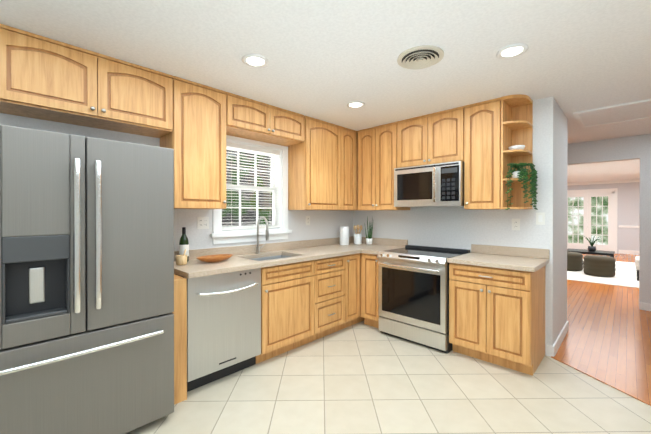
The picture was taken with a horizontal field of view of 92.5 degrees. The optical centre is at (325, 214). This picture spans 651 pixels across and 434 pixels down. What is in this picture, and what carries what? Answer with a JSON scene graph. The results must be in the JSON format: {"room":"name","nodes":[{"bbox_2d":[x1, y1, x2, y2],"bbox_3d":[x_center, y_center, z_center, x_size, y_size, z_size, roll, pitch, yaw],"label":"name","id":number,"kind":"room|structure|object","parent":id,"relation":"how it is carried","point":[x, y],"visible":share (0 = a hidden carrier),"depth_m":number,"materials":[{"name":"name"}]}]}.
{"room":"kitchen","nodes":[
{"label":"kitchen","id":0,"kind":"room"},
{"bbox_2d":[0,113,352,250],"bbox_3d":[-1.606,0.116,2.612,0.160,2.420,5.600,0,0,44],"label":"wall","id":1,"kind":"structure","parent":0,"point":[324,224],"depth_m":2.92,"materials":[{"name":"grey paint"}]},
{"bbox_2d":[0,24,172,137],"bbox_3d":[-1.639,-0.872,2.201,0.354,0.440,0.970,0,0,44],"label":"upper cabinet","id":2,"kind":"object","parent":1,"relation":"attached to","point":[44,78],"visible":1,"depth_m":2.05,"materials":[{"name":"brown wood"}]},
{"bbox_2d":[160,76,225,208],"bbox_3d":[-1.141,-0.572,2.715,0.354,1.044,0.450,0,0,44],"label":"upper cabinet","id":3,"kind":"object","parent":1,"relation":"attached to","point":[195,139],"visible":0.96,"depth_m":2.60,"materials":[{"name":"brown wood"}]},
{"bbox_2d":[197,217,208,228],"bbox_3d":[-1.158,0.079,2.951,0.008,0.116,0.115,0,0,44],"label":"electrical outlet","id":4,"kind":"object","parent":1,"relation":"attached to","point":[202,222],"visible":1,"depth_m":2.95,"materials":[{"name":"white plastic"}]},
{"bbox_2d":[210,135,291,243],"bbox_3d":[-0.808,-0.253,3.384,0.205,1.081,0.980,0,0,44],"label":"window","id":5,"kind":"structure","parent":1,"relation":"in","point":[218,235],"depth_m":3.48,"materials":[{"name":"white wood"}]},
{"bbox_2d":[222,142,279,229],"bbox_3d":[-0.797,-0.289,3.373,0.055,0.883,0.720,0,0,44],"label":"window blinds","id":6,"kind":"object","parent":5,"relation":"attached to","point":[250,148],"visible":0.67,"depth_m":3.34,"materials":[{"name":"white plastic"}]},
{"bbox_2d":[226,92,303,145],"bbox_3d":[-0.658,-0.947,3.210,0.354,0.300,0.925,0,0,44],"label":"upper cabinet","id":7,"kind":"object","parent":1,"relation":"attached to","point":[248,118],"visible":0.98,"depth_m":3.08,"materials":[{"name":"brown wood"}]},
{"bbox_2d":[306,216,309,224],"bbox_3d":[-0.220,0.075,3.915,0.008,0.116,0.072,0,0,44],"label":"electrical outlet","id":8,"kind":"object","parent":1,"relation":"attached to","point":[307,220],"visible":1,"depth_m":3.91,"materials":[{"name":"white plastic"}]},
{"bbox_2d":[287,116,357,210],"bbox_3d":[0.104,-0.578,3.995,0.354,1.044,1.222,0,0,44],"label":"upper cabinet","id":9,"kind":"object","parent":1,"relation":"attached to","point":[323,166],"visible":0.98,"depth_m":3.67,"materials":[{"name":"brown wood"}]},
{"bbox_2d":[0,0,650,182],"bbox_3d":[3.686,-1.155,5.062,7.400,0.100,16.700,0,0,44],"label":"ceiling","id":10,"kind":"structure","parent":0,"point":[328,60],"depth_m":2.05,"materials":[{"name":"white paint"}]},
{"bbox_2d":[242,54,268,67],"bbox_3d":[-0.497,-1.087,2.212,0.188,0.010,0.188,0,0,44],"label":"recessed light","id":11,"kind":"object","parent":10,"relation":"in","point":[254,60],"visible":1,"depth_m":2.20,"materials":[{"name":"white"}]},
{"bbox_2d":[346,101,364,107],"bbox_3d":[0.300,-1.091,3.103,0.188,0.010,0.188,0,0,44],"label":"recessed light","id":12,"kind":"object","parent":10,"relation":"in","point":[355,104],"visible":1,"depth_m":3.09,"materials":[{"name":"white"}]},
{"bbox_2d":[397,45,443,68],"bbox_3d":[0.656,-1.077,2.164,0.310,0.030,0.310,0,0,44],"label":"ceiling vent","id":13,"kind":"object","parent":10,"relation":"in","point":[421,57],"visible":1,"depth_m":2.13,"materials":[{"name":"beige metal"}]},
{"bbox_2d":[496,43,528,58],"bbox_3d":[1.244,-1.086,2.080,0.188,0.010,0.188,0,0,44],"label":"recessed light","id":14,"kind":"object","parent":10,"relation":"in","point":[511,51],"visible":1,"depth_m":2.07,"materials":[{"name":"white"}]},
{"bbox_2d":[573,99,650,127],"bbox_3d":[3.250,-1.087,3.324,0.880,0.020,0.780,0,0,44],"label":"ceiling panel","id":15,"kind":"object","parent":10,"relation":"attached to","point":[629,111],"visible":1,"depth_m":3.39,"materials":[{"name":"white"}]},
{"bbox_2d":[125,321,650,433],"bbox_3d":[0.043,1.363,1.014,4.760,0.060,5.600,0,0,44],"label":"floor","id":16,"kind":"structure","parent":0,"point":[361,377],"depth_m":2.26,"materials":[{"name":"beige tile"}]},
{"bbox_2d":[0,125,173,433],"bbox_3d":[-1.537,0.449,1.923,0.841,1.760,0.905,0,0,44],"label":"fridge","id":17,"kind":"object","parent":16,"relation":"on","point":[86,285],"visible":1,"depth_m":1.67,"materials":[{"name":"grey metal"}]},
{"bbox_2d":[172,274,186,404],"bbox_3d":[-1.251,0.893,2.418,0.620,0.868,0.100,0,0,44],"label":"cabinet end panel","id":18,"kind":"object","parent":16,"relation":"on","point":[180,338],"visible":0.21,"depth_m":2.21,"materials":[{"name":"brown wood"}]},
{"bbox_2d":[175,268,260,391],"bbox_3d":[-0.972,0.892,2.662,0.681,0.868,0.630,0,0,44],"label":"dishwasher","id":19,"kind":"object","parent":16,"relation":"on","point":[223,324],"visible":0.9,"depth_m":2.44,"materials":[{"name":"silver metal"}]},
{"bbox_2d":[256,273,311,363],"bbox_3d":[-0.552,0.994,3.138,0.619,0.660,0.620,0,0,44],"label":"base cabinet","id":20,"kind":"object","parent":16,"relation":"on","point":[304,302],"depth_m":2.88,"materials":[{"name":"brown wood"}]},
{"bbox_2d":[272,255,347,340],"bbox_3d":[-0.170,0.888,3.530,0.619,0.868,0.578,0,0,44],"label":"base cabinet","id":21,"kind":"object","parent":16,"relation":"on","point":[328,276],"depth_m":3.28,"materials":[{"name":"brown wood"}]},
{"bbox_2d":[174,236,407,278],"bbox_3d":[-0.197,0.475,3.304,0.893,0.304,2.641,0,0,44],"label":"countertop","id":22,"kind":"structure","parent":21,"relation":"on","point":[244,257],"depth_m":3.25,"materials":[{"name":"stone"}]},
{"bbox_2d":[175,249,187,264],"bbox_3d":[-1.192,0.352,2.580,0.092,0.127,0.091,0,0,44],"label":"mortar","id":23,"kind":"object","parent":22,"relation":"on","point":[181,259],"visible":1,"depth_m":2.55,"materials":[{"name":"brown wood"}]},
{"bbox_2d":[179,227,188,261],"bbox_3d":[-1.240,0.263,2.731,0.078,0.303,0.078,0,0,44],"label":"wine bottle","id":24,"kind":"object","parent":22,"relation":"on","point":[183,243],"visible":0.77,"depth_m":2.71,"materials":[{"name":"green glass"}]},
{"bbox_2d":[196,254,232,262],"bbox_3d":[-0.964,0.388,2.728,0.167,0.052,0.338,0,0,44],"label":"bowl","id":25,"kind":"object","parent":22,"relation":"on","point":[214,258],"visible":1,"depth_m":2.69,"materials":[{"name":"brown wood"}]},
{"bbox_2d":[255,216,268,253],"bbox_3d":[-0.632,0.215,3.275,0.213,0.394,0.129,0,0,44],"label":"faucet","id":26,"kind":"object","parent":22,"relation":"on","point":[258,247],"visible":1,"depth_m":3.29,"materials":[{"name":"silver metal"}]},
{"bbox_2d":[340,226,348,244],"bbox_3d":[0.254,0.285,4.194,0.128,0.245,0.128,0,0,44],"label":"canister","id":27,"kind":"object","parent":22,"relation":"on","point":[344,235],"visible":0.98,"depth_m":4.14,"materials":[{"name":"white ceramic"}]},
{"bbox_2d":[353,225,361,243],"bbox_3d":[0.447,0.274,4.300,0.133,0.267,0.112,0,0,44],"label":"utensil crock","id":28,"kind":"object","parent":22,"relation":"on","point":[357,237],"visible":1,"depth_m":4.26,"materials":[{"name":"white ceramic"}]},
{"bbox_2d":[365,216,372,244],"bbox_3d":[0.587,0.215,4.227,0.108,0.385,0.111,0,0,44],"label":"snake plant","id":29,"kind":"object","parent":22,"relation":"on","point":[369,240],"visible":1,"depth_m":4.21,"materials":[{"name":"green plant"}]},
{"bbox_2d":[348,253,359,326],"bbox_3d":[0.091,0.887,3.798,0.619,0.868,0.266,0,0,44],"label":"base cabinet","id":30,"kind":"object","parent":16,"relation":"on","point":[353,259],"depth_m":3.61,"materials":[{"name":"brown wood"}]},
{"bbox_2d":[360,253,363,321],"bbox_3d":[0.389,0.885,4.104,0.619,0.868,0.679,0,0,44],"label":"base cabinet","id":31,"kind":"object","parent":16,"relation":"on","point":[361,318],"depth_m":3.72,"materials":[{"name":"brown wood"}]},
{"bbox_2d":[361,253,378,327],"bbox_3d":[0.713,0.887,3.811,0.289,0.868,0.649,0,0,44],"label":"base cabinet","id":32,"kind":"object","parent":16,"relation":"on","point":[369,289],"visible":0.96,"depth_m":3.61,"materials":[{"name":"brown wood"}]},
{"bbox_2d":[377,245,469,353],"bbox_3d":[1.056,0.852,3.401,0.760,0.940,0.702,0,0,44],"label":"range","id":33,"kind":"object","parent":16,"relation":"on","point":[413,293],"visible":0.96,"depth_m":3.17,"materials":[{"name":"silver metal"}]},
{"bbox_2d":[449,263,544,375],"bbox_3d":[1.610,0.890,2.938,0.660,0.868,0.650,0,0,44],"label":"base cabinet","id":34,"kind":"object","parent":16,"relation":"on","point":[496,316],"visible":1,"depth_m":2.70,"materials":[{"name":"brown wood"}]},
{"bbox_2d":[447,244,549,271],"bbox_3d":[1.620,0.389,2.928,0.698,0.129,0.646,0,0,44],"label":"countertop","id":35,"kind":"structure","parent":34,"relation":"on","point":[521,259],"depth_m":2.94,"materials":[{"name":"stone"}]},
{"bbox_2d":[353,97,567,354],"bbox_3d":[1.533,0.109,4.128,2.545,2.420,0.950,0,0,44],"label":"wall","id":36,"kind":"structure","parent":0,"point":[454,227],"depth_m":3.22,"materials":[{"name":"grey paint"}]},
{"bbox_2d":[357,122,409,209],"bbox_3d":[0.727,-0.578,3.996,0.600,1.044,0.354,0,0,44],"label":"upper cabinet","id":37,"kind":"object","parent":36,"relation":"attached to","point":[377,155],"visible":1,"depth_m":3.87,"materials":[{"name":"brown wood"}]},
{"bbox_2d":[397,106,464,167],"bbox_3d":[1.220,-0.819,3.516,0.765,0.558,0.354,0,0,44],"label":"upper cabinet","id":38,"kind":"object","parent":36,"relation":"attached to","point":[434,138],"visible":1,"depth_m":3.38,"materials":[{"name":"brown wood"}]},
{"bbox_2d":[394,161,463,206],"bbox_3d":[1.189,-0.311,3.486,0.761,0.446,0.443,0,0,44],"label":"over-the-range microwave","id":39,"kind":"object","parent":38,"relation":"attached to","point":[437,185],"visible":0.98,"depth_m":3.32,"materials":[{"name":"silver metal"}]},
{"bbox_2d":[464,97,500,209],"bbox_3d":[1.616,-0.574,3.131,0.330,1.044,0.354,0,0,44],"label":"upper cabinet","id":40,"kind":"object","parent":36,"relation":"attached to","point":[482,155],"visible":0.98,"depth_m":3.02,"materials":[{"name":"brown wood"}]},
{"bbox_2d":[512,219,519,229],"bbox_3d":[1.895,0.099,3.106,0.072,0.116,0.008,0,0,44],"label":"electrical outlet","id":41,"kind":"object","parent":36,"relation":"attached to","point":[515,224],"visible":1,"depth_m":3.10,"materials":[{"name":"white plastic"}]},
{"bbox_2d":[501,94,532,208],"bbox_3d":[1.817,-0.573,2.958,0.190,1.044,0.323,0,0,44],"label":"shelf unit","id":42,"kind":"object","parent":36,"relation":"attached to","point":[516,119],"visible":0.9,"depth_m":3.01,"materials":[{"name":"brown wood"}]},
{"bbox_2d":[508,145,524,149],"bbox_3d":[1.816,-0.620,2.964,0.140,0.050,0.140,0,0,44],"label":"bowl","id":43,"kind":"object","parent":42,"relation":"on","point":[516,147],"visible":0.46,"depth_m":2.91,"materials":[{"name":"white ceramic"}]},
{"bbox_2d":[505,163,537,209],"bbox_3d":[1.814,-0.257,2.891,0.219,0.434,0.322,0,0,44],"label":"potted plant","id":44,"kind":"object","parent":42,"relation":"on","point":[520,172],"visible":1,"depth_m":2.83,"materials":[{"name":"green plant"}]},
{"bbox_2d":[536,213,544,224],"bbox_3d":[2.042,0.039,2.962,0.072,0.116,0.008,0,0,44],"label":"light switch","id":45,"kind":"object","parent":36,"relation":"attached to","point":[540,218],"visible":1,"depth_m":2.96,"materials":[{"name":"white plastic"}]},
{"bbox_2d":[547,321,568,356],"bbox_3d":[2.436,1.274,3.244,0.040,0.100,0.964,0,0,44],"label":"baseboard","id":46,"kind":"structure","parent":36,"relation":"attached to","point":[551,350],"depth_m":3.07,"materials":[{"name":"white wood"}]},
{"bbox_2d":[555,253,650,400],"bbox_3d":[5.136,1.338,6.564,7.200,0.060,12.342,0,0,44],"label":"floor","id":47,"kind":"structure","parent":0,"point":[607,337],"depth_m":3.44,"materials":[{"name":"brown wood"}]},
{"bbox_2d":[551,356,650,405],"bbox_3d":[2.406,1.327,1.613,0.056,0.007,2.636,0,0,-13],"label":"threshold","id":48,"kind":"object","parent":47,"relation":"on","point":[623,390],"visible":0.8,"depth_m":2.46,"materials":[{"name":"brown wood"}]},
{"bbox_2d":[567,259,638,287],"bbox_3d":[6.375,1.298,7.479,3.300,0.010,3.900,0,0,44],"label":"rug","id":49,"kind":"object","parent":47,"relation":"on","point":[625,275],"visible":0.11,"depth_m":6.42,"materials":[{"name":"white fabric"}]},
{"bbox_2d":[567,251,582,270],"bbox_3d":[5.727,1.093,7.342,0.516,0.400,0.516,0,0,44],"label":"ottoman","id":50,"kind":"object","parent":49,"relation":"on","point":[574,261],"visible":0.56,"depth_m":7.11,"materials":[{"name":"brown fabric"}]},
{"bbox_2d":[567,248,614,264],"bbox_3d":[6.462,1.093,7.639,0.900,0.398,0.650,0,0,44],"label":"coffee table","id":51,"kind":"object","parent":49,"relation":"on","point":[600,252],"visible":0.29,"depth_m":7.49,"materials":[{"name":"black wood"}]},
{"bbox_2d":[584,236,598,250],"bbox_3d":[6.480,0.708,7.585,0.304,0.371,0.290,0,0,44],"label":"potted plant","id":52,"kind":"object","parent":51,"relation":"on","point":[591,248],"visible":1,"depth_m":7.55,"materials":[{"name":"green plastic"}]},
{"bbox_2d":[583,255,615,276],"bbox_3d":[5.849,1.096,6.665,0.516,0.400,0.516,0,0,44],"label":"ottoman","id":53,"kind":"object","parent":49,"relation":"on","point":[599,266],"visible":1,"depth_m":6.48,"materials":[{"name":"brown fabric"}]},
{"bbox_2d":[635,256,638,280],"bbox_3d":[6.550,0.874,6.122,0.660,0.848,0.640,0,0,44],"label":"armchair","id":54,"kind":"object","parent":49,"relation":"on","point":[637,265],"visible":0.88,"depth_m":6.12,"materials":[{"name":"white fabric"}]},
{"bbox_2d":[567,182,639,252],"bbox_3d":[9.282,0.080,10.820,7.200,2.420,0.150,0,0,44],"label":"wall","id":55,"kind":"structure","parent":0,"point":[628,200],"depth_m":10.18,"materials":[{"name":"paint"}]},
{"bbox_2d":[567,188,617,252],"bbox_3d":[9.166,0.209,10.916,1.540,2.160,0.154,0,0,44],"label":"door frame","id":56,"kind":"structure","parent":55,"relation":"attached to","point":[589,194],"depth_m":10.74,"materials":[{"name":"white wood"}]},
{"bbox_2d":[567,179,639,254],"bbox_3d":[9.212,0.080,10.748,7.200,2.419,0.050,0,0,44],"label":"molding","id":57,"kind":"structure","parent":55,"relation":"attached to","point":[633,252],"depth_m":10.25,"materials":[{"name":"white wood"}]},
{"bbox_2d":[567,134,650,303],"bbox_3d":[3.338,0.103,5.427,6.200,2.420,0.130,0,0,44],"label":"wall","id":58,"kind":"structure","parent":0,"point":[637,147],"depth_m":4.33,"materials":[{"name":"grey paint"}]},
{"bbox_2d":[639,302,650,310],"bbox_3d":[4.936,1.271,3.777,1.600,0.100,0.014,0,0,44],"label":"baseboard","id":59,"kind":"structure","parent":58,"relation":"attached to","point":[642,306],"depth_m":4.29,"materials":[{"name":"white wood"}]},
{"label":"outside","id":60,"kind":"structure","parent":0,"visible":0},
{"bbox_2d":[222,150,271,225],"bbox_3d":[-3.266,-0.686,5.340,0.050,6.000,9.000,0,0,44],"label":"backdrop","id":61,"kind":"structure","parent":60,"point":[247,222],"depth_m":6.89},
{"bbox_2d":[568,196,607,244],"bbox_3d":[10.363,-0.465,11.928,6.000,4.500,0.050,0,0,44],"label":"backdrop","id":62,"kind":"structure","parent":60,"point":[574,220],"depth_m":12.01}
]}

